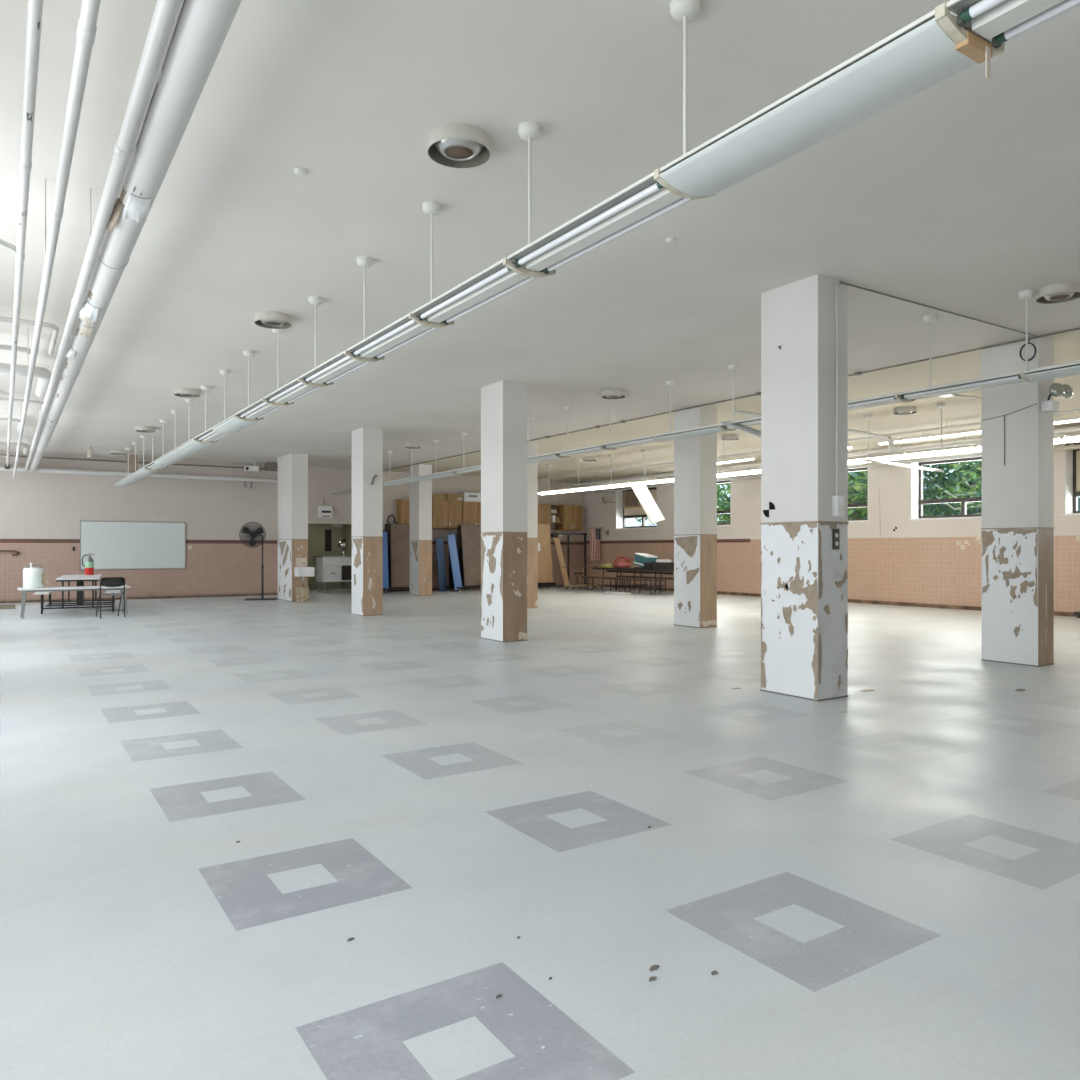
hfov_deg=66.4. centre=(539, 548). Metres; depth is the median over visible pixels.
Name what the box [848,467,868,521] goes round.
window
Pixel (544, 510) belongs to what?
upper cabinet
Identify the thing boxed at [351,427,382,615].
column
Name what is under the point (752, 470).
fluorescent light
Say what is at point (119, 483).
fluorescent light
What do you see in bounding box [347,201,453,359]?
fluorescent light
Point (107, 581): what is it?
folding chair
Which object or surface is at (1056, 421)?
diffuser
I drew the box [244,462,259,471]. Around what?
projector
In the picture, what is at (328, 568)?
cabinet
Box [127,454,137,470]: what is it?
sign board
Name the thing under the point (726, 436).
ceiling vent
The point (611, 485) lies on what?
fluorescent light
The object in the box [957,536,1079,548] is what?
trim
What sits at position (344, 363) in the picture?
fluorescent light
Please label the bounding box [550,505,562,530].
open shelf
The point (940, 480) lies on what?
tree
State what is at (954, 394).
conduit
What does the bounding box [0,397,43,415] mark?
pipe
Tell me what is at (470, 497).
box
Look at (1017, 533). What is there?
column
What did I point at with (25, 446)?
pipe
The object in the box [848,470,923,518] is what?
tree
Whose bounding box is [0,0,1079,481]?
ceiling
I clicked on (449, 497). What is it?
cardboard box
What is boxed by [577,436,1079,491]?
pipe
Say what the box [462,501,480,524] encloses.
upper cabinet
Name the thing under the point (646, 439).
fluorescent light
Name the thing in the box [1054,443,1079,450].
shelf board
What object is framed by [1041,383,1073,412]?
emergency light
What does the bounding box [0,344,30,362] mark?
pipe
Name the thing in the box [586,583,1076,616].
baseboard
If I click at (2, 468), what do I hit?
pipe
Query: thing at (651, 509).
lens
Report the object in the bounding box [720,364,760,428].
fluorescent light
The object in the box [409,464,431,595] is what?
column
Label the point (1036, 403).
cable
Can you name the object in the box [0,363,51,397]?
pipe
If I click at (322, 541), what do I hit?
double door
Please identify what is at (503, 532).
column
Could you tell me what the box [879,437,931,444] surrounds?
diffuser
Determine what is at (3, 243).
pipe
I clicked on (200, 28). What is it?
insulated pipe
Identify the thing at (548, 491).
fluorescent light
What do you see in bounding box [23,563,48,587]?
jug
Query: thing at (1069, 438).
fluorescent light
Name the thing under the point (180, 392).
ceiling vent
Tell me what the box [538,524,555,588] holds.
plywood panel
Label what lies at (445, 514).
upper cabinet
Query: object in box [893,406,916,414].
ceiling vent
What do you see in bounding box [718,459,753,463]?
diffuser
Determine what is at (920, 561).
wall
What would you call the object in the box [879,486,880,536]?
conduit
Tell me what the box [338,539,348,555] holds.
urn
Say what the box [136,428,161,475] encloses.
fluorescent light
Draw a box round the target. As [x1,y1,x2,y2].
[763,502,774,517]
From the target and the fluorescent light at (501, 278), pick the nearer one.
the fluorescent light at (501, 278)
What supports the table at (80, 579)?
on the floor
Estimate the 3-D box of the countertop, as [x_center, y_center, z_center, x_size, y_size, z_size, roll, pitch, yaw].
[-6.262,0.254,26.021,1.440,0.030,0.760,0,0,-33]
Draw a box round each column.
[277,453,307,601]
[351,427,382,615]
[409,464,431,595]
[480,380,527,641]
[527,441,537,607]
[674,406,716,627]
[760,274,848,700]
[981,337,1053,666]
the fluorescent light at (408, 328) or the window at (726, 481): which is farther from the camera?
the window at (726, 481)
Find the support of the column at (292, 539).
on the floor
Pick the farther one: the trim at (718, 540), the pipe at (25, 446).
the trim at (718, 540)
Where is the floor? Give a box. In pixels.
[0,586,1079,1079]
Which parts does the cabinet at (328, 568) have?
drawer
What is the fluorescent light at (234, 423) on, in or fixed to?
hanging from the ceiling
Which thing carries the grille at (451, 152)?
attached to the ceiling vent at (463, 146)
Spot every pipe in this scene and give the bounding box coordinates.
[0,239,16,253]
[0,316,58,354]
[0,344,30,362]
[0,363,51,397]
[0,391,9,395]
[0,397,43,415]
[0,417,19,431]
[0,442,29,454]
[0,466,277,488]
[5,0,42,468]
[13,0,100,478]
[25,0,180,470]
[29,0,241,471]
[538,409,1079,480]
[565,427,1079,486]
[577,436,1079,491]
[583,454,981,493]
[731,409,893,449]
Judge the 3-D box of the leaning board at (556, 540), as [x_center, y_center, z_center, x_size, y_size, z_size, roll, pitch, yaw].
[0.760,0.487,28.467,0.570,1.757,0.179,0,0,24]
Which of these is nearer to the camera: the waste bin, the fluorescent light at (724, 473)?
the fluorescent light at (724, 473)
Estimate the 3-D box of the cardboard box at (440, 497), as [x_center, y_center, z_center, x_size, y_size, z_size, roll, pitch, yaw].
[-3.364,-1.671,27.087,0.460,0.200,0.300,0,0,-33]
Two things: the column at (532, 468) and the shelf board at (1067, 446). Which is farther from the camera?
the column at (532, 468)
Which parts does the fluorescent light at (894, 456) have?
hanging stem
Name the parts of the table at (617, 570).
frame, bench leg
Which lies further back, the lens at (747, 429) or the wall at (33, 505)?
the wall at (33, 505)
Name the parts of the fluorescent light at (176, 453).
hanging stem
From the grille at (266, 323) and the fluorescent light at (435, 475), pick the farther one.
the fluorescent light at (435, 475)
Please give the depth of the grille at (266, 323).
8.73 m
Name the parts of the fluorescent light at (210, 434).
hanging stem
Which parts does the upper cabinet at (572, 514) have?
door, door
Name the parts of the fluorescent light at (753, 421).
hanging stem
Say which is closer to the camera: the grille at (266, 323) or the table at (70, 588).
the grille at (266, 323)
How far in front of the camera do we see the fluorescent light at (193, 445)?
12.71 m
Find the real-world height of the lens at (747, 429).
0.485 m
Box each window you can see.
[615,487,657,529]
[717,480,731,525]
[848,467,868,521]
[909,456,981,520]
[1063,449,1079,515]
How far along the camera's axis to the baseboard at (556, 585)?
22.88 m
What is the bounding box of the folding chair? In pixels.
[96,577,124,618]
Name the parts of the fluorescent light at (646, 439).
hanging stem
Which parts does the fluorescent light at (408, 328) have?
hanging stem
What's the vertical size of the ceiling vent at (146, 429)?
0.088 m
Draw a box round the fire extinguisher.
[82,554,93,574]
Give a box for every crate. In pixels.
[634,553,657,568]
[653,559,673,569]
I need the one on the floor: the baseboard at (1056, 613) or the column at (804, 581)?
the column at (804, 581)
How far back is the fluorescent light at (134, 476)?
18.16 m
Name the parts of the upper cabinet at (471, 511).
door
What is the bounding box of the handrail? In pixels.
[0,550,18,555]
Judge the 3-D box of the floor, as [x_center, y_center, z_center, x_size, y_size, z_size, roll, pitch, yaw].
[0.600,1.444,14.236,20.350,0.150,31.800,0,0,-33]
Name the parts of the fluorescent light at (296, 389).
hanging stem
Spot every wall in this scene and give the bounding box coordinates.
[0,450,583,600]
[308,523,351,589]
[584,426,1079,611]
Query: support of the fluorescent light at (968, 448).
hanging from the ceiling
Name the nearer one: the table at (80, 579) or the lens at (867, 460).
the lens at (867, 460)
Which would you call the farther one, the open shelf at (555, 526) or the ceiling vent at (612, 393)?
the open shelf at (555, 526)
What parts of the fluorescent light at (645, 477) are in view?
rail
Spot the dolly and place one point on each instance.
(583, 584)
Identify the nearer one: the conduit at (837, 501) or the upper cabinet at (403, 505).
the conduit at (837, 501)
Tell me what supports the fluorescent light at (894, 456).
hanging from the ceiling
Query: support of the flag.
attached to the wall at (920, 561)
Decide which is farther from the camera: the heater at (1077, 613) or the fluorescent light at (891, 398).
the heater at (1077, 613)
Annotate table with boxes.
[17,585,130,618]
[34,574,119,613]
[383,523,409,592]
[435,525,480,591]
[581,567,673,594]
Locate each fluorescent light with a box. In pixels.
[114,448,132,486]
[121,442,143,483]
[127,435,148,479]
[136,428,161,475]
[144,419,166,469]
[154,410,185,464]
[165,399,199,458]
[178,385,217,451]
[194,370,234,441]
[213,350,262,432]
[235,329,293,419]
[264,296,332,403]
[299,256,383,384]
[331,488,349,494]
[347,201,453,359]
[383,451,406,485]
[402,474,430,482]
[412,121,555,324]
[426,440,464,478]
[453,433,480,473]
[507,168,714,273]
[527,416,569,463]
[538,464,566,494]
[555,406,617,456]
[562,460,593,491]
[590,467,654,484]
[591,455,624,489]
[601,399,663,448]
[621,450,658,486]
[655,380,735,441]
[655,477,673,482]
[659,0,1079,195]
[717,437,738,477]
[717,465,760,471]
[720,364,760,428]
[736,468,760,474]
[848,392,914,410]
[848,415,907,464]
[894,432,1061,451]
[898,290,1079,400]
[902,403,979,458]
[976,435,1067,450]
[1063,433,1079,442]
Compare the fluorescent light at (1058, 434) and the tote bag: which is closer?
the fluorescent light at (1058, 434)
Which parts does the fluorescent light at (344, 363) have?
hanging stem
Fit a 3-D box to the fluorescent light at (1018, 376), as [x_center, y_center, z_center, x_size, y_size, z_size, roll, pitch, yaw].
[4.696,-2.026,7.868,0.344,0.870,2.628,0,0,-33]
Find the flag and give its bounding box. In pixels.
[589,527,602,560]
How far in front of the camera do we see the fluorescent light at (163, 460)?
14.93 m
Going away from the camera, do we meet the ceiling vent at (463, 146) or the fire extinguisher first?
the ceiling vent at (463, 146)
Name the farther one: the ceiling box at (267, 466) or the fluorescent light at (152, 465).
the ceiling box at (267, 466)
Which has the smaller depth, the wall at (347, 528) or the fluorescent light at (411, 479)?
the fluorescent light at (411, 479)
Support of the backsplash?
on the sink at (301, 569)
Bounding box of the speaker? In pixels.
[87,447,93,457]
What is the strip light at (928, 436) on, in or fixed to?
hanging from the ceiling
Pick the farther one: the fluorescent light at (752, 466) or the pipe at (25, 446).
the fluorescent light at (752, 466)
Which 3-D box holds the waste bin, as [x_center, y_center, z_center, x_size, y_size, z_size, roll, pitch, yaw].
[-6.097,1.179,21.152,0.340,0.380,0.340,0,0,-33]
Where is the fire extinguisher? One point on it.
(89, 563)
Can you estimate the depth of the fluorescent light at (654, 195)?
4.14 m
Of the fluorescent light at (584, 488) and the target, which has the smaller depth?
the target
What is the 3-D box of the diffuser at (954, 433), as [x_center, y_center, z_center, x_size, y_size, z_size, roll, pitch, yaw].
[8.546,-2.316,16.741,0.110,0.030,1.180,0,0,-33]
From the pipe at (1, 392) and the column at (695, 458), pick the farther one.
the column at (695, 458)
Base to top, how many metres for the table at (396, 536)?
2.150 m
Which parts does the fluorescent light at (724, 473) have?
hanging stem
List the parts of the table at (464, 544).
frame, edge trim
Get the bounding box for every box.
[264,463,277,470]
[432,494,445,500]
[443,494,462,500]
[460,492,480,501]
[550,533,556,537]
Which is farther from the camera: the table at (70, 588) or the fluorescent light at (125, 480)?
the fluorescent light at (125, 480)
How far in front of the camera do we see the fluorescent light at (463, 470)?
17.38 m
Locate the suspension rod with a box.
[670,0,699,154]
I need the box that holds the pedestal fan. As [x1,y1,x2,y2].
[239,522,276,599]
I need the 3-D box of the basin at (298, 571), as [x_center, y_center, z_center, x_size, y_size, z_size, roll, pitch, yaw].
[-6.080,0.599,21.291,0.440,0.240,0.314,0,0,-33]
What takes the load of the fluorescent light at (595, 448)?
hanging from the ceiling
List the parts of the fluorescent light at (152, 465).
hanging stem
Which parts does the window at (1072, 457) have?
blocking panel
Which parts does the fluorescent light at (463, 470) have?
hanging stem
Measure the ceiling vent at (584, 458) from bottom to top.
0.088 m
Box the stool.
[574,572,586,587]
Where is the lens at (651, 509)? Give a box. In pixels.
[631,480,664,524]
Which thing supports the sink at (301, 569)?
attached to the column at (292, 539)
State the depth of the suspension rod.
3.71 m
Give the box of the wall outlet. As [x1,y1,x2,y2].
[832,529,839,549]
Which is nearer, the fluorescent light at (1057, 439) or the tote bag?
the fluorescent light at (1057, 439)
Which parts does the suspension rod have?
hanging stem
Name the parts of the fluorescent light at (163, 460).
hanging stem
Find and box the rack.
[558,533,588,587]
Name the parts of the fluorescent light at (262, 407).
hanging stem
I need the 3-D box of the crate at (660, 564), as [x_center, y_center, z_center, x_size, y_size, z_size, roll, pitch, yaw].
[3.755,0.479,24.826,0.440,0.300,0.600,0,0,-33]
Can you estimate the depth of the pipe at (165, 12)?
4.11 m
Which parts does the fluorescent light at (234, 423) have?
hanging stem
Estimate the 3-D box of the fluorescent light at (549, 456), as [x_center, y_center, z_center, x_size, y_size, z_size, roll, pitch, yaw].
[0.047,-2.026,15.002,0.344,0.870,1.318,0,0,-33]
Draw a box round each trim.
[0,539,583,544]
[308,521,351,523]
[586,539,749,543]
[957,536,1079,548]
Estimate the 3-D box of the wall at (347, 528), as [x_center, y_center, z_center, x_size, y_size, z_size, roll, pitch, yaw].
[-7.121,0.119,26.542,2.750,2.500,2.350,0,0,-33]
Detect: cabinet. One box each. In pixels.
[315,556,351,592]
[397,499,409,523]
[432,500,461,528]
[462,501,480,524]
[538,504,550,529]
[563,505,581,530]
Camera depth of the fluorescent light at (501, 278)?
5.11 m
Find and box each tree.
[635,517,656,525]
[717,483,729,522]
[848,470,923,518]
[923,460,981,515]
[935,460,1079,513]
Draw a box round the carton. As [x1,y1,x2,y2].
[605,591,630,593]
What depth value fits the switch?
7.48 m
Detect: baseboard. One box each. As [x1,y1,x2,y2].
[0,585,557,602]
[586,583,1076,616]
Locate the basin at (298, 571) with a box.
[294,567,314,576]
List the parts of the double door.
door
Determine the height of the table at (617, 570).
0.742 m
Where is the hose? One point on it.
(390, 515)
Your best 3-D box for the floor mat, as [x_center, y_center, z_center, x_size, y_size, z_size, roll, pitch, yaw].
[-12.829,1.363,19.092,1.150,0.012,1.600,0,0,-33]
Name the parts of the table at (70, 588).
leg, leg, leg, leg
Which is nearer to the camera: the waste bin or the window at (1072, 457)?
the window at (1072, 457)
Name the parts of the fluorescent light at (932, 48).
fluorescent light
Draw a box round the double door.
[308,527,341,589]
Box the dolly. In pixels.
[562,566,603,589]
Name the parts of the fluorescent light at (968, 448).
hanging stem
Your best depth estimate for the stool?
28.49 m
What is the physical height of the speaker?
0.270 m
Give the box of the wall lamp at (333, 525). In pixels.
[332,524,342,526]
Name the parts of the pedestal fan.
plate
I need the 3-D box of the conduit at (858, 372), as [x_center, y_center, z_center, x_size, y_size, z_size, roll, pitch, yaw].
[0.855,-2.437,16.969,0.060,0.041,21.500,0,0,-33]
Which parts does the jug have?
handle, spigot panel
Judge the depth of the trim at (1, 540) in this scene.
23.15 m
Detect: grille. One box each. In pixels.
[265,322,281,324]
[445,146,472,158]
[1049,295,1069,299]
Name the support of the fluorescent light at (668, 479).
hanging from the ceiling
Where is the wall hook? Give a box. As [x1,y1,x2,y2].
[371,474,376,484]
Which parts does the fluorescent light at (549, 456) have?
hanging stem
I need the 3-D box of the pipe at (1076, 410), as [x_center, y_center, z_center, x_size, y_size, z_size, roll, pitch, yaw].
[5.779,-2.402,19.521,0.056,0.117,22.400,0,0,-33]
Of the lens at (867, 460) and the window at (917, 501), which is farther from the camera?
the window at (917, 501)
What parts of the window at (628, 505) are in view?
vent panel, blocking panel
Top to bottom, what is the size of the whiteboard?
1.295 m
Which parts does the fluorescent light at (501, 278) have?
hanging stem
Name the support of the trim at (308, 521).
attached to the wall at (33, 505)
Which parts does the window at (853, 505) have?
sill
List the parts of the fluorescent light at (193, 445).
hanging stem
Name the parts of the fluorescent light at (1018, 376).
hanging stem, hanging stem, fluorescent light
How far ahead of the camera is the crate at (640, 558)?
25.35 m
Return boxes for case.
[644,562,652,568]
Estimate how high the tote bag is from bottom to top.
0.375 m
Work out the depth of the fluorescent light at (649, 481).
20.56 m
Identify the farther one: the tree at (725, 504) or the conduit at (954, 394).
the tree at (725, 504)
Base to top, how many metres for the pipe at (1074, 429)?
0.259 m
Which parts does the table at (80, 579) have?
table leg, table frame, table leg, table leg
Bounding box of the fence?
[923,488,1079,515]
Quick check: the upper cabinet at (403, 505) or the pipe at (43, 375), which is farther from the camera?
the upper cabinet at (403, 505)
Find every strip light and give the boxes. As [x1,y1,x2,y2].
[717,454,754,463]
[878,432,931,444]
[931,425,981,438]
[1054,416,1079,424]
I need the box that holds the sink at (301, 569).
[294,558,314,586]
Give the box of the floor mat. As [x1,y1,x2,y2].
[0,604,15,608]
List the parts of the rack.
post, post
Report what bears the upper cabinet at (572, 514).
attached to the wall at (33, 505)
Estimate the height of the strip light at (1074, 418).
0.160 m
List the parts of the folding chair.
leg, seat, backrest, rail, leg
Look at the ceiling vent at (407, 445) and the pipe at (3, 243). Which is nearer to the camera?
the pipe at (3, 243)
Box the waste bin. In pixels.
[295,587,308,601]
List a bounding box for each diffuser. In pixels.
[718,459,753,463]
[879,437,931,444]
[932,431,981,438]
[1054,419,1079,424]
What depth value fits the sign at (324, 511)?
25.00 m
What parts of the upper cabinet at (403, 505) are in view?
door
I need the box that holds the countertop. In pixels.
[315,556,351,556]
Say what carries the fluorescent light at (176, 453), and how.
hanging from the ceiling
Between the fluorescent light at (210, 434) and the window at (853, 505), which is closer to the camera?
the fluorescent light at (210, 434)
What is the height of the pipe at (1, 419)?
0.061 m
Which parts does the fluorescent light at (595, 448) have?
hanging stem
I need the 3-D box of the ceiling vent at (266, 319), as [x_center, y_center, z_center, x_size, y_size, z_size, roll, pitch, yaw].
[-2.821,-2.417,8.725,0.384,0.088,0.384,0,0,-33]
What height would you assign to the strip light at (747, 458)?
0.160 m
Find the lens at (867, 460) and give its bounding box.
[862,459,943,471]
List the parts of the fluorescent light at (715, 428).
hanging stem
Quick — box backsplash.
[296,558,306,566]
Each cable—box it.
[981,403,1036,465]
[1019,340,1035,360]
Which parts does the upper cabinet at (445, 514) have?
door, door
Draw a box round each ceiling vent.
[110,450,126,454]
[135,426,155,432]
[174,388,200,397]
[254,311,291,328]
[405,443,420,448]
[427,124,490,168]
[583,457,596,460]
[601,389,625,398]
[721,434,738,439]
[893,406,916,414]
[1036,282,1079,303]
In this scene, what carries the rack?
on the floor
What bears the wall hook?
attached to the column at (367, 443)
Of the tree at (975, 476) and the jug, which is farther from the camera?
the tree at (975, 476)
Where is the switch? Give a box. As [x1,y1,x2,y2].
[832,495,843,516]
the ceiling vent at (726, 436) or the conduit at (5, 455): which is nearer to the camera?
the ceiling vent at (726, 436)
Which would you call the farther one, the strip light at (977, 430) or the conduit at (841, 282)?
the strip light at (977, 430)
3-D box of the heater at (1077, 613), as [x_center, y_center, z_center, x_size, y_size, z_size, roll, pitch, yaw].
[10.870,1.294,16.065,0.317,0.150,0.750,0,0,-33]
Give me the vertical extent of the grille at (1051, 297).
0.008 m
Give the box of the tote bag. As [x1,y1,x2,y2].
[613,557,632,567]
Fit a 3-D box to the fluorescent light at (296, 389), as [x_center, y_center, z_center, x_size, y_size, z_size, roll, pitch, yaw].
[-2.543,-2.026,8.628,0.344,0.870,1.370,0,0,-33]
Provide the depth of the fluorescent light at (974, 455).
20.30 m
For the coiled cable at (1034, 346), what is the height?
0.268 m
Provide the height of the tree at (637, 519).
3.626 m
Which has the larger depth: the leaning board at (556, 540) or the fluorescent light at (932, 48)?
the leaning board at (556, 540)
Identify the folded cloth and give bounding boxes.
[600,563,614,567]
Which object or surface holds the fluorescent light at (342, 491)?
attached to the fluorescent light
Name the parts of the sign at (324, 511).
casing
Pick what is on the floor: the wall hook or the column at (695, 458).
the column at (695, 458)
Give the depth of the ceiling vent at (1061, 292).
7.75 m
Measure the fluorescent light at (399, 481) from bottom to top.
0.870 m
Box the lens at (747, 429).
[720,420,760,436]
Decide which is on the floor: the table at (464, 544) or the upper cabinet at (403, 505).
the table at (464, 544)
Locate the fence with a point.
(977, 509)
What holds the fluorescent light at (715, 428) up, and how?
hanging from the ceiling
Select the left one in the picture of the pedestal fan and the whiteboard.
the whiteboard
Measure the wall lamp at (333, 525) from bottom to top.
0.090 m
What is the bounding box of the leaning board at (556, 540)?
[554,537,569,587]
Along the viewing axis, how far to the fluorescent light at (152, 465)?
16.07 m
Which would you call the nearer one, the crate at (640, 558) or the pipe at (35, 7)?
the pipe at (35, 7)
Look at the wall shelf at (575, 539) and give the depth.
29.99 m
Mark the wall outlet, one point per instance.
(836, 532)
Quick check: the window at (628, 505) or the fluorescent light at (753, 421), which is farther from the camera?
the window at (628, 505)
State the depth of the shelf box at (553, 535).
29.50 m
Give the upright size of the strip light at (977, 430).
0.160 m
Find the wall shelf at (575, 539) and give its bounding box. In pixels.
[551,538,581,541]
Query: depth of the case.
25.07 m
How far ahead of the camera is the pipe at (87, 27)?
3.72 m
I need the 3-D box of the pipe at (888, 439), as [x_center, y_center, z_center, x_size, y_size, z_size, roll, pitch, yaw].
[5.369,-2.217,15.644,5.089,0.345,0.206,0,0,-37]
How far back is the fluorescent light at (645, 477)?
25.40 m
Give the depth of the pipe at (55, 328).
8.60 m
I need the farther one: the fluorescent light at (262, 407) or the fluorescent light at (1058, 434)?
the fluorescent light at (1058, 434)
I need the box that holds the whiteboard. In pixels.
[80,520,185,569]
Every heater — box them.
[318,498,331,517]
[1073,611,1079,617]
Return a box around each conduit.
[5,455,263,469]
[383,327,1079,470]
[832,281,843,516]
[840,281,1037,336]
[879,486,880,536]
[939,393,981,398]
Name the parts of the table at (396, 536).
edge trim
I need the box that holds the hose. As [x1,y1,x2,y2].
[387,515,397,522]

